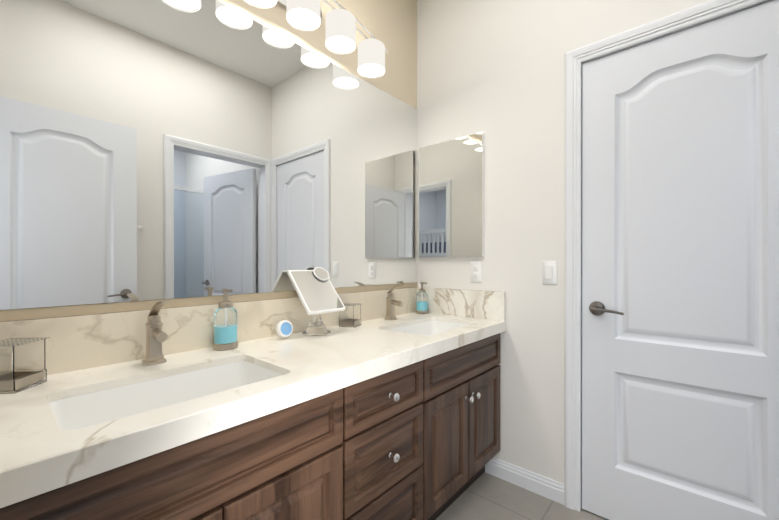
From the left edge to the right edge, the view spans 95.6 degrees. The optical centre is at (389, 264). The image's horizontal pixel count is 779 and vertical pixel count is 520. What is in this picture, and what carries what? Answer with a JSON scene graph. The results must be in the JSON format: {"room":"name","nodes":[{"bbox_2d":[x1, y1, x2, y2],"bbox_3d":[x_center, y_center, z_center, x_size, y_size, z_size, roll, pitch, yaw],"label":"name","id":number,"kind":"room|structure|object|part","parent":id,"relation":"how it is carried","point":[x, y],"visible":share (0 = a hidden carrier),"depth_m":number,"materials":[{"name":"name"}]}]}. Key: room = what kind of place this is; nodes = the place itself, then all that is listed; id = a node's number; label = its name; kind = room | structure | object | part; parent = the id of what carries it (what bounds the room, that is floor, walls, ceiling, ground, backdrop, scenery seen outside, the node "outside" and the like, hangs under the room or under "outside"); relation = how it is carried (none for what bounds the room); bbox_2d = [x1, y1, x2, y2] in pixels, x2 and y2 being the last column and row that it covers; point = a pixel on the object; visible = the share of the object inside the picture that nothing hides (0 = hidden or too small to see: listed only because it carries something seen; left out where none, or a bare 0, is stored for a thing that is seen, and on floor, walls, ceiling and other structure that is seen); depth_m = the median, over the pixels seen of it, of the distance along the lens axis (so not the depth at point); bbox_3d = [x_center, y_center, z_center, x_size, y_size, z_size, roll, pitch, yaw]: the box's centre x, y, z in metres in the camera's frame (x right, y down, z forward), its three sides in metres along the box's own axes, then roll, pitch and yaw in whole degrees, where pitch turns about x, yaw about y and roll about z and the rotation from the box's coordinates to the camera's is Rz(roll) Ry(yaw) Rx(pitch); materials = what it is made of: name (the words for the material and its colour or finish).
{"room":"bathroom","nodes":[
{"label":"bathroom","id":0,"kind":"room"},
{"bbox_2d":[0,0,416,321],"bbox_3d":[-0.477,-0.271,1.556,0.120,2.780,2.080,0,0,41],"label":"wall","id":1,"kind":"structure","parent":0,"point":[391,25],"depth_m":1.92,"materials":[{"name":"beige paint"}]},
{"bbox_2d":[0,282,417,320],"bbox_3d":[-0.419,0.129,1.528,0.003,0.027,1.804,0,0,41],"label":"strip","id":2,"kind":"object","parent":1,"relation":"attached to","point":[21,314],"visible":1,"depth_m":1.12,"materials":[{"name":"beige"}]},
{"bbox_2d":[0,0,417,309],"bbox_3d":[-0.418,-0.424,1.527,0.005,1.075,1.804,0,0,41],"label":"mirror","id":3,"kind":"object","parent":1,"relation":"attached to","point":[159,149],"visible":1,"depth_m":1.20,"materials":[{"name":"clear glass"}]},
{"bbox_2d":[0,287,417,374],"bbox_3d":[-0.420,0.219,1.514,0.020,0.151,1.826,0,0,41],"label":"backsplash","id":4,"kind":"structure","parent":1,"relation":"attached to","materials":[{"name":"stone"}]},
{"bbox_2d":[244,0,387,77],"bbox_3d":[-0.365,-1.078,1.463,0.167,0.241,1.000,0,0,41],"label":"sconce","id":5,"kind":"object","parent":1,"relation":"attached to","point":[306,15],"visible":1,"depth_m":1.55,"materials":[{"name":"white glass"}]},
{"bbox_2d":[436,472,608,519],"bbox_3d":[0.215,1.170,0.954,1.960,0.100,2.080,0,0,41],"label":"floor","id":6,"kind":"structure","parent":0,"point":[485,496],"depth_m":1.63,"materials":[{"name":"tile"}]},
{"bbox_2d":[0,284,505,519],"bbox_3d":[-0.207,0.611,1.327,0.586,1.015,1.828,0,0,41],"label":"bathroom vanity","id":7,"kind":"object","parent":6,"relation":"on","point":[388,408],"visible":1,"depth_m":1.00,"materials":[{"name":"brown wood"}]},
{"bbox_2d":[0,337,49,393],"bbox_3d":[-0.901,0.240,0.845,0.090,0.110,0.090,0,0,-4],"label":"acrylic holder","id":8,"kind":"object","parent":7,"relation":"on","point":[22,364],"visible":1,"depth_m":0.87,"materials":[{"name":"clear plastic"}]},
{"bbox_2d":[142,301,167,365],"bbox_3d":[-0.681,0.199,1.038,0.127,0.192,0.054,0,0,41],"label":"faucet","id":9,"kind":"object","parent":7,"relation":"on","point":[155,336],"depth_m":1.05,"materials":[{"name":"silver metal"}]},
{"bbox_2d":[49,361,281,430],"bbox_3d":[-0.524,0.394,0.888,0.350,0.156,0.530,0,0,41],"label":"sink","id":10,"kind":"object","parent":7,"relation":"in","point":[96,405],"depth_m":0.96,"materials":[{"name":"white ceramic"}]},
{"bbox_2d":[213,288,237,350],"bbox_3d":[-0.577,0.190,1.243,0.081,0.209,0.081,0,0,41],"label":"soap dispenser","id":11,"kind":"object","parent":7,"relation":"on","point":[225,325],"visible":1,"depth_m":1.22,"materials":[{"name":"teal glass"}]},
{"bbox_2d":[276,320,292,337],"bbox_3d":[-0.415,0.256,1.397,0.035,0.070,0.068,0,0,41],"label":"timer","id":12,"kind":"object","parent":7,"relation":"on","point":[284,328],"visible":1,"depth_m":1.39,"materials":[{"name":"white plastic"}]},
{"bbox_2d":[287,267,344,335],"bbox_3d":[-0.308,0.153,1.506,0.160,0.282,0.196,0,0,41],"label":"makeup mirror","id":13,"kind":"object","parent":7,"relation":"on","point":[318,295],"visible":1,"depth_m":1.49,"materials":[{"name":"white plastic"}]},
{"bbox_2d":[339,303,360,327],"bbox_3d":[-0.186,0.242,1.680,0.086,0.104,0.086,0,0,21],"label":"acrylic holder","id":14,"kind":"object","parent":7,"relation":"on","point":[350,315],"visible":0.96,"depth_m":1.65,"materials":[{"name":"clear plastic"}]},
{"bbox_2d":[384,284,405,319],"bbox_3d":[0.034,0.198,1.855,0.127,0.192,0.054,0,0,41],"label":"faucet","id":15,"kind":"object","parent":7,"relation":"on","point":[391,302],"depth_m":1.86,"materials":[{"name":"silver metal"}]},
{"bbox_2d":[416,282,427,313],"bbox_3d":[0.194,0.200,2.104,0.072,0.187,0.072,0,0,41],"label":"soap dispenser","id":16,"kind":"object","parent":7,"relation":"on","point":[422,301],"visible":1,"depth_m":2.08,"materials":[{"name":"teal glass"}]},
{"bbox_2d":[388,320,468,335],"bbox_3d":[0.200,0.393,1.716,0.350,0.156,0.530,0,0,41],"label":"sink","id":17,"kind":"object","parent":7,"relation":"in","point":[418,327],"depth_m":1.90,"materials":[{"name":"white ceramic"}]},
{"bbox_2d":[417,0,708,483],"bbox_3d":[1.681,-0.270,0.971,4.140,2.780,0.120,0,0,41],"label":"wall","id":18,"kind":"structure","parent":0,"point":[493,71],"depth_m":1.78,"materials":[{"name":"white paint"}]},
{"bbox_2d":[419,132,483,256],"bbox_3d":[0.347,-0.377,2.042,0.420,0.670,0.022,0,0,41],"label":"mirror","id":19,"kind":"object","parent":18,"relation":"attached to","point":[451,198],"visible":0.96,"depth_m":2.02,"materials":[{"name":"clear glass"}]},
{"bbox_2d":[470,261,481,281],"bbox_3d":[0.473,0.042,1.942,0.070,0.115,0.008,0,0,41],"label":"electrical outlet","id":20,"kind":"object","parent":18,"relation":"attached to","point":[475,271],"visible":1,"depth_m":1.94,"materials":[{"name":"white plastic"}]},
{"bbox_2d":[485,457,563,504],"bbox_3d":[0.666,1.073,1.773,0.396,0.090,0.013,0,0,41],"label":"baseboard","id":21,"kind":"structure","parent":18,"relation":"attached to","point":[548,488],"depth_m":1.75,"materials":[{"name":"white wood"}]},
{"bbox_2d":[542,261,556,284],"bbox_3d":[0.764,0.040,1.688,0.070,0.115,0.008,0,0,41],"label":"light switch","id":22,"kind":"object","parent":18,"relation":"attached to","point":[549,272],"visible":1,"depth_m":1.68,"materials":[{"name":"white plastic"}]},
{"bbox_2d":[564,0,772,510],"bbox_3d":[1.169,0.071,1.405,0.843,2.096,0.141,0,0,41],"label":"door frame","id":23,"kind":"structure","parent":18,"relation":"attached to","point":[680,20],"depth_m":1.60,"materials":[{"name":"white wood"}]},
{"bbox_2d":[582,0,778,519],"bbox_3d":[1.131,0.102,1.361,0.703,2.018,0.095,0,0,41],"label":"door","id":24,"kind":"structure","parent":18,"relation":"in","point":[680,275],"depth_m":1.37,"materials":[{"name":"white wood"}]},
{"bbox_3d":[0.928,0.196,1.516,0.137,0.064,0.059,0,0,41],"label":"handle","id":25,"kind":"part","parent":24,"relation":"part of","materials":[{"name":"grey metal"}]}
]}

